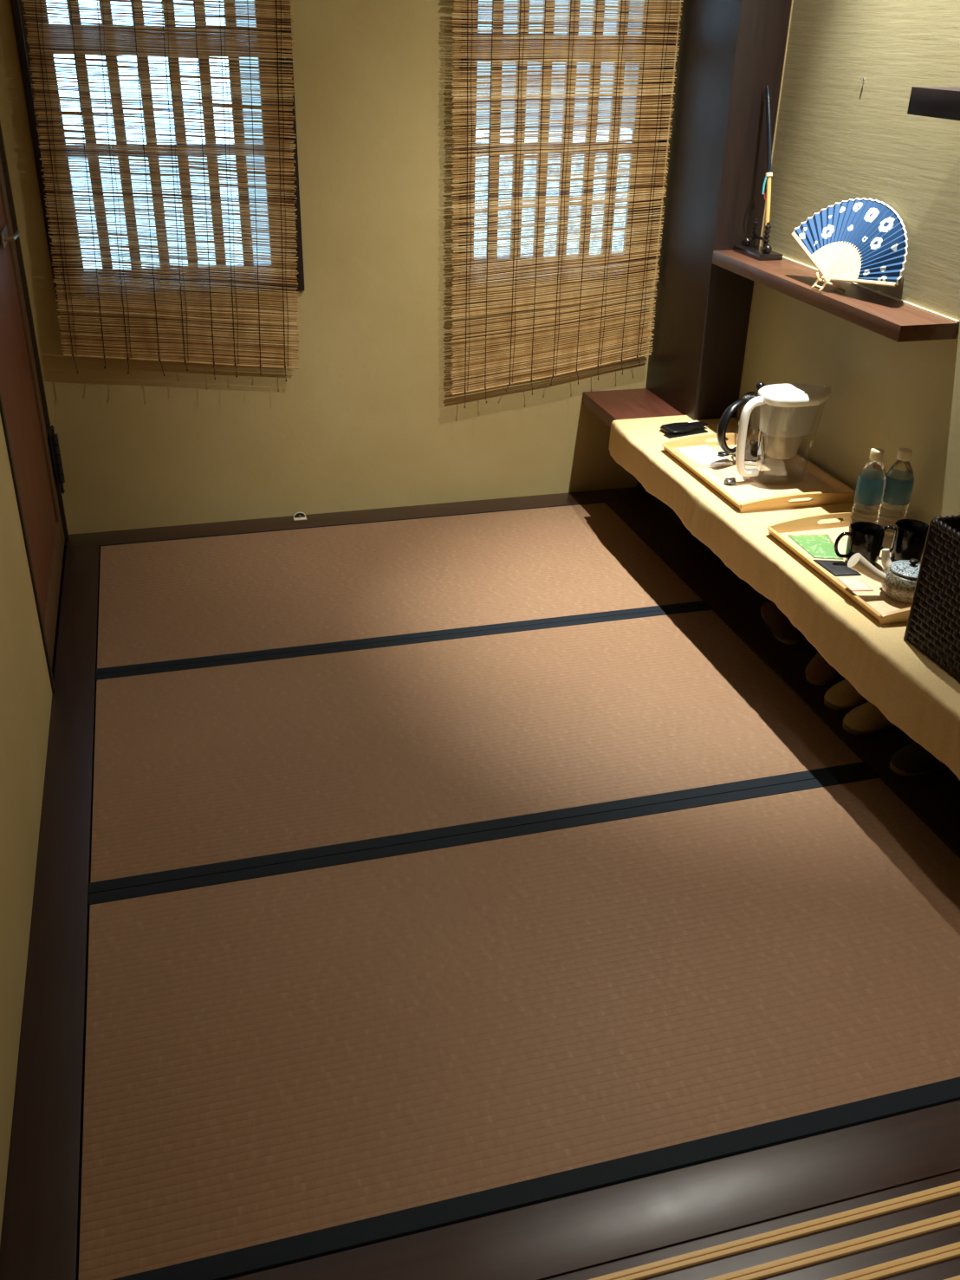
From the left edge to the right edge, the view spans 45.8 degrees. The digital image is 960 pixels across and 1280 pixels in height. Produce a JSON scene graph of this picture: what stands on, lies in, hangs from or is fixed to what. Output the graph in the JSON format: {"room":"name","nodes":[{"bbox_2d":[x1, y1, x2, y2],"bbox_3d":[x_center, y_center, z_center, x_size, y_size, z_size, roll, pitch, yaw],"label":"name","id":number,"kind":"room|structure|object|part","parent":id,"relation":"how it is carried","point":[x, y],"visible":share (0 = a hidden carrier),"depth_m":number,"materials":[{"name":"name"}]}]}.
{"room":"japanese tatami room","nodes":[
{"label":"japanese tatami room","id":0,"kind":"room"},
{"bbox_2d":[0,414,66,1244],"bbox_3d":[-0.805,-0.451,1.128,0.160,3.120,5.355,-7,30,-14],"label":"wall","id":1,"kind":"structure","parent":0,"point":[25,686],"depth_m":2.35,"materials":[{"name":"yellow paint"}]},
{"bbox_2d":[0,121,68,693],"bbox_3d":[-1.298,-0.960,3.012,0.132,1.950,1.072,-7,30,-14],"label":"door","id":2,"kind":"structure","parent":1,"relation":"in","point":[33,448],"depth_m":3.31,"materials":[{"name":"brown wood"}]},
{"bbox_3d":[-1.292,-0.946,3.019,0.028,1.720,0.827,-7,30,-14],"label":"panel","id":3,"kind":"part","parent":2,"relation":"part of","materials":[{"name":"brown wood"}]},
{"bbox_3d":[-1.311,-0.152,3.451,0.044,0.108,0.817,-7,30,-14],"label":"rail","id":4,"kind":"part","parent":2,"relation":"part of","materials":[{"name":"brown wood"}]},
{"bbox_2d":[0,545,100,1279],"bbox_3d":[-0.974,0.350,2.693,0.108,0.029,2.810,-7,30,-14],"label":"trim","id":5,"kind":"structure","parent":1,"relation":"attached to","point":[40,1237],"depth_m":2.13,"materials":[{"name":"brown wood"}]},
{"bbox_2d":[51,545,66,694],"bbox_3d":[0.355,0.756,2.130,2.500,0.090,5.295,-7,30,-14],"label":"floor","id":6,"kind":"structure","parent":0,"point":[65,546],"depth_m":3.50,"materials":[{"name":"brown wood"}]},
{"bbox_2d":[95,501,708,674],"bbox_3d":[-0.289,-0.203,3.736,1.845,0.032,0.892,-7,30,-14],"label":"mat","id":7,"kind":"object","parent":6,"relation":"on","point":[212,598],"visible":0.8,"depth_m":3.67,"materials":[{"name":"fabric"}]},
{"bbox_2d":[88,604,872,893],"bbox_3d":[-0.044,0.220,2.970,1.845,0.032,0.920,-7,30,-14],"label":"mat","id":8,"kind":"object","parent":6,"relation":"on","point":[201,769],"visible":0.82,"depth_m":2.88,"materials":[{"name":"fabric"}]},
{"bbox_2d":[77,769,959,1279],"bbox_3d":[0.201,0.644,2.202,1.845,0.032,0.897,-7,30,-14],"label":"mat","id":9,"kind":"object","parent":6,"relation":"on","point":[286,1063],"visible":0.98,"depth_m":2.08,"materials":[{"name":"fabric"}]},
{"bbox_2d":[0,0,682,534],"bbox_3d":[-0.320,-1.806,3.615,2.500,3.100,0.160,-7,30,-14],"label":"wall","id":10,"kind":"structure","parent":0,"point":[369,417],"depth_m":3.88,"materials":[{"name":"yellow paint"}]},
{"bbox_2d":[10,0,305,298],"bbox_3d":[-0.970,-1.693,3.463,0.783,1.220,0.172,-7,30,-14],"label":"window","id":11,"kind":"structure","parent":10,"relation":"in","point":[17,8],"depth_m":3.48,"materials":[{"name":"brown wood"}]},
{"bbox_2d":[21,0,299,381],"bbox_3d":[-0.936,-1.501,3.447,0.808,1.485,0.020,-7,30,-14],"label":"blind","id":12,"kind":"object","parent":11,"relation":"attached to","point":[183,148],"visible":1,"depth_m":3.48,"materials":[{"name":"brown wood"}]},
{"bbox_3d":[-1.259,-1.485,3.349,0.074,1.410,0.010,-7,30,-14],"label":"cord","id":13,"kind":"part","parent":12,"relation":"part of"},
{"bbox_3d":[-1.179,-1.500,3.367,0.057,1.399,0.009,-9,30,-18],"label":"cord","id":14,"kind":"part","parent":12,"relation":"part of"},
{"bbox_3d":[-1.102,-1.498,3.390,0.076,1.419,0.010,-7,30,-14],"label":"cord","id":15,"kind":"part","parent":12,"relation":"part of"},
{"bbox_3d":[-1.012,-1.502,3.417,0.056,1.432,0.009,-5,29,-12],"label":"cord","id":16,"kind":"part","parent":12,"relation":"part of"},
{"bbox_3d":[-0.930,-1.518,3.436,0.066,1.419,0.010,-7,30,-14],"label":"cord","id":17,"kind":"part","parent":12,"relation":"part of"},
{"bbox_3d":[-0.849,-1.513,3.465,0.052,1.453,0.010,-7,30,-14],"label":"cord","id":18,"kind":"part","parent":12,"relation":"part of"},
{"bbox_3d":[-0.773,-1.523,3.483,0.069,1.450,0.010,-7,30,-14],"label":"cord","id":19,"kind":"part","parent":12,"relation":"part of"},
{"bbox_3d":[-0.702,-1.533,3.500,0.052,1.445,0.010,-7,30,-14],"label":"cord","id":20,"kind":"part","parent":12,"relation":"part of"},
{"bbox_3d":[-0.615,-1.531,3.529,0.069,1.473,0.010,-7,30,-14],"label":"cord","id":21,"kind":"part","parent":12,"relation":"part of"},
{"bbox_2d":[65,487,649,550],"bbox_3d":[-0.313,-0.454,4.199,2.300,0.029,0.119,-7,30,-14],"label":"trim","id":22,"kind":"structure","parent":10,"relation":"attached to","point":[497,504],"depth_m":4.15,"materials":[{"name":"brown wood"}]},
{"bbox_2d":[293,512,306,520],"bbox_3d":[-0.652,-0.450,4.121,0.046,0.023,0.026,-7,30,-14],"label":"floor fitting","id":23,"kind":"object","parent":22,"relation":"on","point":[299,516],"visible":1,"depth_m":4.12,"materials":[{"name":"metal"}]},
{"bbox_3d":[-0.655,-0.454,4.128,0.039,0.018,0.004,-7,30,-14],"label":"black plate","id":24,"kind":"part","parent":23,"relation":"part of","materials":[{"name":"black plastic"}]},
{"bbox_2d":[458,0,680,285],"bbox_3d":[0.268,-1.836,3.780,0.725,1.220,0.172,-7,30,-14],"label":"window","id":25,"kind":"structure","parent":10,"relation":"in","point":[473,3],"depth_m":3.80,"materials":[{"name":"brown wood"}]},
{"bbox_2d":[450,0,683,408],"bbox_3d":[0.276,-1.580,3.780,0.773,1.613,0.020,-7,30,-14],"label":"blind","id":26,"kind":"object","parent":25,"relation":"attached to","point":[628,137],"visible":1,"depth_m":3.79,"materials":[{"name":"brown wood"}]},
{"bbox_3d":[-0.037,-1.536,3.699,0.029,1.601,0.010,-7,30,-14],"label":"cord","id":27,"kind":"part","parent":26,"relation":"part of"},
{"bbox_3d":[0.035,-1.550,3.716,0.014,1.588,0.009,-2,29,-6],"label":"cord","id":28,"kind":"part","parent":26,"relation":"part of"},
{"bbox_3d":[0.122,-1.577,3.728,0.029,1.549,0.010,-7,30,-14],"label":"cord","id":29,"kind":"part","parent":26,"relation":"part of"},
{"bbox_3d":[0.199,-1.579,3.752,0.020,1.569,0.009,4,29,5],"label":"cord","id":30,"kind":"part","parent":26,"relation":"part of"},
{"bbox_3d":[0.282,-1.602,3.765,0.025,1.538,0.010,-7,30,-14],"label":"cord","id":31,"kind":"part","parent":26,"relation":"part of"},
{"bbox_3d":[0.366,-1.610,3.788,0.022,1.540,0.010,-7,30,-14],"label":"cord","id":32,"kind":"part","parent":26,"relation":"part of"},
{"bbox_3d":[0.448,-1.625,3.806,0.025,1.529,0.010,-7,30,-14],"label":"cord","id":33,"kind":"part","parent":26,"relation":"part of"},
{"bbox_3d":[0.532,-1.642,3.824,0.019,1.514,0.009,-3,29,-9],"label":"cord","id":34,"kind":"part","parent":26,"relation":"part of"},
{"bbox_3d":[0.596,-1.661,3.834,0.020,1.487,0.008,-3,29,-7],"label":"cord","id":35,"kind":"part","parent":26,"relation":"part of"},
{"bbox_2d":[737,0,959,525],"bbox_3d":[1.566,-0.694,1.656,0.120,3.100,5.195,-7,30,-14],"label":"wall","id":36,"kind":"structure","parent":0,"point":[840,136],"depth_m":3.11,"materials":[{"name":"yellow paint"}]},
{"bbox_2d":[228,1100,959,1279],"bbox_3d":[0.452,0.869,1.802,2.300,0.030,0.115,-7,30,-14],"label":"trim","id":37,"kind":"structure","parent":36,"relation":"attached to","point":[587,1230],"depth_m":1.75,"materials":[{"name":"brown wood"}]},
{"bbox_2d":[636,0,792,526],"bbox_3d":[0.786,-1.833,3.609,0.167,3.000,0.422,-7,30,-14],"label":"pillar","id":38,"kind":"structure","parent":36,"relation":"attached to","point":[729,53],"depth_m":3.70,"materials":[{"name":"brown wood"}]},
{"bbox_2d":[546,1170,959,1279],"bbox_3d":[0.567,1.068,1.443,2.300,0.028,0.734,-7,30,-14],"label":"trim","id":39,"kind":"structure","parent":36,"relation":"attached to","point":[950,1268],"depth_m":1.70,"materials":[{"name":"brown wood"}]},
{"bbox_2d":[736,0,793,417],"bbox_3d":[0.926,-1.918,3.353,0.004,2.600,0.004,-7,30,-14],"label":"trim","id":40,"kind":"structure","parent":36,"relation":"attached to","point":[792,1],"depth_m":3.57,"materials":[{"name":"brown wood"}]},
{"bbox_2d":[588,1181,959,1279],"bbox_3d":[0.475,0.897,1.723,2.300,0.010,0.016,-7,30,-14],"label":"trim","id":41,"kind":"structure","parent":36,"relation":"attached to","point":[831,1221],"depth_m":1.72,"materials":[{"name":"brown wood"}]},
{"bbox_2d":[606,498,959,857],"bbox_3d":[1.023,0.119,3.204,0.344,0.029,2.810,-7,30,-14],"label":"trim","id":42,"kind":"structure","parent":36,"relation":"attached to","point":[934,795],"depth_m":3.34,"materials":[{"name":"brown wood"}]},
{"bbox_2d":[582,388,683,427],"bbox_3d":[0.969,-0.099,3.157,0.419,0.395,2.894,-7,30,-14],"label":"bench","id":43,"kind":"object","parent":42,"relation":"on","point":[610,406],"visible":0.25,"depth_m":4.11,"materials":[{"name":"brown wood"}]},
{"bbox_2d":[609,415,959,780],"bbox_3d":[0.983,-0.134,2.959,0.470,0.156,2.485,-7,30,-14],"label":"tablecloth","id":44,"kind":"object","parent":43,"relation":"on","point":[912,691],"visible":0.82,"depth_m":2.83,"materials":[{"name":"fabric"}]},
{"bbox_2d":[659,420,708,438],"bbox_3d":[0.685,-0.718,3.822,0.185,0.029,0.095,-13,32,-25],"label":"pouch","id":45,"kind":"object","parent":44,"relation":"on","point":[679,429],"visible":1,"depth_m":3.81,"materials":[{"name":"black leather"}]},
{"bbox_2d":[662,433,855,513],"bbox_3d":[0.838,-0.521,3.455,0.386,0.045,0.551,-7,30,-14],"label":"serving tray","id":46,"kind":"object","parent":44,"relation":"on","point":[789,487],"visible":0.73,"depth_m":3.39,"materials":[{"name":"brown wood"}]},
{"bbox_2d":[675,445,733,468],"bbox_3d":[0.702,-0.576,3.569,0.116,0.012,0.167,-8,30,-17],"label":"paper napkin","id":47,"kind":"object","parent":46,"relation":"on","point":[701,456],"visible":1,"depth_m":3.55,"materials":[{"name":"white paper"}]},
{"bbox_2d":[717,451,735,455],"bbox_3d":[0.780,-0.580,3.547,0.079,0.016,0.024,11,30,16],"label":"measuring spoon","id":48,"kind":"object","parent":47,"relation":"on","point":[721,453],"visible":0.89,"depth_m":3.54,"materials":[{"name":"silver metal"}]},
{"bbox_2d":[717,451,729,455],"bbox_3d":[0.761,-0.582,3.554,0.038,0.011,0.024,11,30,16],"label":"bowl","id":49,"kind":"object","parent":48,"relation":"on","point":[722,453],"depth_m":3.55,"materials":[{"name":"plastic"}]},
{"bbox_2d":[723,477,736,485],"bbox_3d":[0.742,-0.472,3.371,0.038,0.019,0.035,-7,30,-14],"label":"wrapper","id":50,"kind":"object","parent":46,"relation":"on","point":[731,481],"visible":1,"depth_m":3.36,"materials":[{"name":"metal"}]},
{"bbox_2d":[716,382,767,465],"bbox_3d":[0.801,-0.665,3.489,0.206,0.248,0.104,-9,30,-19],"label":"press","id":51,"kind":"object","parent":46,"relation":"on","point":[755,454],"visible":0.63,"depth_m":3.46,"materials":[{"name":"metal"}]},
{"bbox_3d":[0.766,-0.645,3.453,0.113,0.168,0.031,-18,34,-31],"label":"handle","id":52,"kind":"part","parent":51,"relation":"part of","materials":[{"name":"black plastic"}]},
{"bbox_3d":[0.851,-0.741,3.469,0.098,0.031,0.098,-7,30,-14],"label":"lid","id":53,"kind":"part","parent":51,"relation":"part of","materials":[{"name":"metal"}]},
{"bbox_3d":[0.851,-0.767,3.454,0.027,0.034,0.027,-7,30,-14],"label":"knob","id":54,"kind":"part","parent":51,"relation":"part of","materials":[{"name":"black plastic"}]},
{"bbox_2d":[735,383,831,484],"bbox_3d":[0.885,-0.603,3.342,0.288,0.284,0.144,-7,30,-14],"label":"jug","id":55,"kind":"object","parent":46,"relation":"on","point":[789,412],"visible":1,"depth_m":3.28,"materials":[{"name":"white plastic"}]},
{"bbox_3d":[0.787,-0.589,3.315,0.081,0.244,0.026,-9,30,-19],"label":"handle","id":56,"kind":"part","parent":55,"relation":"part of","materials":[{"name":"white plastic"}]},
{"bbox_2d":[764,434,803,459],"bbox_3d":[0.892,-0.580,3.357,0.112,0.072,0.092,-7,30,-14],"label":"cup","id":57,"kind":"object","parent":55,"relation":"on","point":[777,446],"depth_m":3.32,"materials":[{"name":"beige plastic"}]},
{"bbox_3d":[0.917,-0.713,3.292,0.226,0.034,0.144,-7,30,-14],"label":"lid","id":58,"kind":"part","parent":55,"relation":"part of","materials":[{"name":"white plastic"}]},
{"bbox_2d":[766,512,911,624],"bbox_3d":[1.025,-0.198,2.869,0.386,0.045,0.551,-7,30,-14],"label":"serving tray","id":59,"kind":"object","parent":44,"relation":"on","point":[886,610],"visible":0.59,"depth_m":2.90,"materials":[{"name":"brown wood"}]},
{"bbox_2d":[787,533,843,558],"bbox_3d":[0.886,-0.245,2.977,0.112,0.004,0.161,-2,29,-6],"label":"snack packet","id":60,"kind":"object","parent":59,"relation":"on","point":[821,545],"visible":0.91,"depth_m":2.98,"materials":[{"name":"green plastic"}]},
{"bbox_2d":[813,559,861,576],"bbox_3d":[0.900,-0.185,2.866,0.072,0.005,0.110,-7,30,-14],"label":"packet","id":61,"kind":"object","parent":59,"relation":"on","point":[836,568],"visible":0.96,"depth_m":2.86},
{"bbox_2d":[836,577,873,591],"bbox_3d":[0.918,-0.138,2.782,0.056,0.003,0.086,-7,30,-14],"label":"packet","id":62,"kind":"object","parent":59,"relation":"on","point":[854,583],"visible":1,"depth_m":2.78,"materials":[{"name":"white paper"}]},
{"bbox_2d":[834,521,884,565],"bbox_3d":[0.958,-0.241,2.877,0.112,0.096,0.085,12,30,19],"label":"mug","id":63,"kind":"object","parent":59,"relation":"on","point":[865,538],"visible":0.85,"depth_m":2.85,"materials":[{"name":"black ceramic"}]},
{"bbox_3d":[0.912,-0.239,2.864,0.041,0.072,0.011,-3,29,-7],"label":"handle","id":64,"kind":"part","parent":63,"relation":"part of","materials":[{"name":"black ceramic"}]},
{"bbox_2d":[848,448,887,529],"bbox_3d":[1.031,-0.390,3.008,0.074,0.236,0.074,-7,30,-14],"label":"water bottle","id":65,"kind":"object","parent":59,"relation":"on","point":[871,484],"visible":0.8,"depth_m":2.98,"materials":[{"name":"clear plastic"}]},
{"bbox_2d":[847,548,921,604],"bbox_3d":[0.985,-0.159,2.717,0.210,0.106,0.129,11,30,17],"label":"teapot","id":66,"kind":"object","parent":59,"relation":"on","point":[898,580],"visible":0.78,"depth_m":2.68,"materials":[{"name":"white ceramic"}]},
{"bbox_3d":[0.923,-0.167,2.696,0.102,0.075,0.042,5,29,6],"label":"handle","id":67,"kind":"part","parent":66,"relation":"part of","materials":[{"name":"beige ceramic"}]},
{"bbox_3d":[0.987,-0.189,2.742,0.027,0.059,0.045,-15,33,-27],"label":"spout","id":68,"kind":"part","parent":66,"relation":"part of","materials":[{"name":"beige ceramic"}]},
{"bbox_2d":[881,565,916,604],"bbox_3d":[1.023,-0.135,2.713,0.129,0.068,0.129,-7,30,-14],"label":"pot","id":69,"kind":"object","parent":66,"relation":"on","point":[899,582],"depth_m":2.67,"materials":[{"name":"grey ceramic"}]},
{"bbox_3d":[1.024,-0.171,2.694,0.100,0.016,0.100,-7,30,-14],"label":"lid","id":70,"kind":"part","parent":66,"relation":"part of","materials":[{"name":"grey ceramic"}]},
{"bbox_3d":[1.024,-0.183,2.687,0.020,0.016,0.020,-7,30,-14],"label":"lid knob","id":71,"kind":"part","parent":66,"relation":"part of","materials":[{"name":"black ceramic"}]},
{"bbox_2d":[877,448,914,537],"bbox_3d":[1.105,-0.391,3.013,0.074,0.236,0.074,-7,30,-14],"label":"water bottle","id":72,"kind":"object","parent":59,"relation":"on","point":[900,477],"visible":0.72,"depth_m":2.98,"materials":[{"name":"clear plastic"}]},
{"bbox_2d":[881,519,929,562],"bbox_3d":[1.075,-0.250,2.899,0.122,0.096,0.085,8,29,12],"label":"mug","id":73,"kind":"object","parent":59,"relation":"on","point":[909,536],"visible":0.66,"depth_m":2.87,"materials":[{"name":"black ceramic"}]},
{"bbox_3d":[1.036,-0.259,2.906,0.041,0.072,0.011,8,29,12],"label":"handle","id":74,"kind":"part","parent":73,"relation":"part of","materials":[{"name":"black ceramic"}]},
{"bbox_2d":[903,513,959,682],"bbox_3d":[1.196,-0.046,2.332,0.383,0.298,0.469,-7,30,-14],"label":"wicker basket","id":75,"kind":"object","parent":44,"relation":"on","point":[933,623],"visible":1,"depth_m":2.42,"materials":[{"name":"black wicker"}]},
{"bbox_3d":[0.958,-0.126,2.479,0.012,0.283,0.013,-7,30,-14],"label":"corner post","id":76,"kind":"part","parent":75,"relation":"part of","materials":[{"name":"wicker"}]},
{"bbox_2d":[760,602,802,644],"bbox_3d":[0.916,-0.073,3.455,0.089,0.062,0.254,-1,29,-4],"label":"slipper","id":77,"kind":"object","parent":42,"relation":"on","point":[780,625],"visible":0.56,"depth_m":3.39,"materials":[{"name":"brown fabric"}]},
{"bbox_2d":[805,651,839,685],"bbox_3d":[1.001,0.049,3.235,0.089,0.062,0.254,20,34,31],"label":"slipper","id":78,"kind":"object","parent":42,"relation":"on","point":[818,672],"visible":0.56,"depth_m":3.17,"materials":[{"name":"brown fabric"}]},
{"bbox_2d":[824,678,868,710],"bbox_3d":[1.042,0.124,3.099,0.254,0.062,0.089,-15,33,-28],"label":"slipper","id":79,"kind":"object","parent":42,"relation":"on","point":[842,695],"visible":0.59,"depth_m":3.05,"materials":[{"name":"fabric"}]},
{"bbox_2d":[842,701,896,734],"bbox_3d":[1.062,0.183,2.991,0.254,0.062,0.089,-13,32,-25],"label":"slipper","id":80,"kind":"object","parent":42,"relation":"on","point":[866,718],"visible":0.67,"depth_m":2.94,"materials":[{"name":"fabric"}]},
{"bbox_2d":[890,741,948,775],"bbox_3d":[1.131,0.272,2.830,0.254,0.062,0.089,-12,31,-23],"label":"slipper","id":81,"kind":"object","parent":42,"relation":"on","point":[912,759],"visible":0.59,"depth_m":2.79,"materials":[{"name":"black fabric"}]},
{"bbox_2d":[704,1209,959,1279],"bbox_3d":[0.487,0.917,1.686,2.300,0.010,0.017,-7,30,-14],"label":"trim","id":82,"kind":"structure","parent":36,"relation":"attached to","point":[873,1240],"depth_m":1.70,"materials":[{"name":"brown wood"}]},
{"bbox_2d":[711,249,959,342],"bbox_3d":[0.971,-1.004,3.256,0.166,0.040,1.043,-7,30,-14],"label":"wall shelf","id":83,"kind":"object","parent":36,"relation":"attached to","point":[897,321],"visible":0.86,"depth_m":3.07,"materials":[{"name":"brown wood"}]},
{"bbox_2d":[733,218,782,260],"bbox_3d":[0.879,-1.266,3.579,0.080,0.107,0.180,-7,30,-14],"label":"stand","id":84,"kind":"object","parent":83,"relation":"on","point":[764,253],"visible":1,"depth_m":3.56,"materials":[{"name":"black paint"}]},
{"bbox_3d":[0.871,-1.288,3.602,0.019,0.090,0.019,-7,30,-14],"label":"post","id":85,"kind":"part","parent":84,"relation":"part of","materials":[{"name":"black paint"}]},
{"bbox_3d":[0.891,-1.252,3.537,0.019,0.090,0.019,-7,30,-14],"label":"post","id":86,"kind":"part","parent":84,"relation":"part of","materials":[{"name":"black paint"}]},
{"bbox_2d":[761,84,773,235],"bbox_3d":[0.877,-1.465,3.492,0.033,0.424,0.131,-7,30,-14],"label":"sword","id":87,"kind":"object","parent":84,"relation":"on","point":[769,174],"visible":1,"depth_m":3.48,"materials":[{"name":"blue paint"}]},
{"bbox_3d":[0.874,-1.396,3.496,0.008,0.049,0.019,15,32,24],"label":"teal cord","id":88,"kind":"part","parent":87,"relation":"part of","materials":[{"name":"teal fabric"}]},
{"bbox_3d":[0.890,-1.345,3.517,0.013,0.177,0.049,-7,30,-14],"label":"handle","id":89,"kind":"part","parent":87,"relation":"part of","materials":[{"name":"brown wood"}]},
{"bbox_2d":[811,272,845,292],"bbox_3d":[0.959,-0.983,3.124,0.084,0.047,0.047,-7,30,-14],"label":"stand","id":90,"kind":"object","parent":83,"relation":"on","point":[835,286],"visible":1,"depth_m":3.12,"materials":[{"name":"beige wood"}]},
{"bbox_2d":[791,197,908,286],"bbox_3d":[1.010,-1.084,3.091,0.136,0.210,0.436,-16,33,-29],"label":"folding fan","id":91,"kind":"object","parent":83,"relation":"on","point":[863,240],"visible":1,"depth_m":3.08,"materials":[{"name":"blue paper"}]},
{"bbox_2d":[782,256,959,322],"bbox_3d":[1.049,-1.032,3.265,0.007,0.004,1.037,-7,30,-14],"label":"trim","id":92,"kind":"structure","parent":36,"relation":"attached to","point":[783,257],"depth_m":3.07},
{"bbox_2d":[825,1241,959,1279],"bbox_3d":[0.499,0.938,1.648,2.300,0.010,0.017,-7,30,-14],"label":"trim","id":93,"kind":"structure","parent":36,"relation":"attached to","point":[912,1262],"depth_m":1.68,"materials":[{"name":"brown wood"}]},
{"bbox_2d":[907,86,959,120],"bbox_3d":[1.197,-1.028,2.228,0.231,0.056,0.870,-7,30,-14],"label":"wall shelf","id":94,"kind":"object","parent":36,"relation":"attached to","point":[942,102],"visible":1,"depth_m":2.49,"materials":[{"name":"brown wood"}]},
{"bbox_2d":[944,1274,959,1279],"bbox_3d":[0.511,0.959,1.610,2.300,0.010,0.017,-7,30,-14],"label":"trim","id":95,"kind":"structure","parent":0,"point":[958,1277],"depth_m":1.66,"materials":[{"name":"brown wood"}]},
{"label":"outside","id":96,"kind":"structure","parent":0,"visible":0},
{"bbox_2d":[68,155,243,268],"bbox_3d":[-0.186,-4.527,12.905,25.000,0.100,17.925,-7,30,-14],"label":"window pane","id":97,"kind":"structure","parent":96,"point":[228,172],"depth_m":14.35,"materials":[{"name":"glass"}]},
{"bbox_2d":[234,0,270,264],"bbox_3d":[-1.500,-4.568,7.851,0.510,4.750,0.300,-7,30,-14],"label":"wall","id":98,"kind":"structure","parent":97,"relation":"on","point":[236,1],"depth_m":8.16,"materials":[{"name":"white paint"}]},
{"bbox_2d":[474,0,643,258],"bbox_3d":[1.256,-5.117,8.666,2.580,5.050,0.300,-7,30,-14],"label":"wall","id":99,"kind":"structure","parent":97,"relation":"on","point":[623,159],"depth_m":8.97,"materials":[{"name":"white paint"}]},
{"bbox_2d":[484,129,632,142],"bbox_3d":[1.278,-3.985,9.087,2.580,0.160,0.045,-7,30,-14],"label":"trim","id":100,"kind":"structure","parent":99,"relation":"attached to","point":[484,130],"depth_m":8.87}
]}

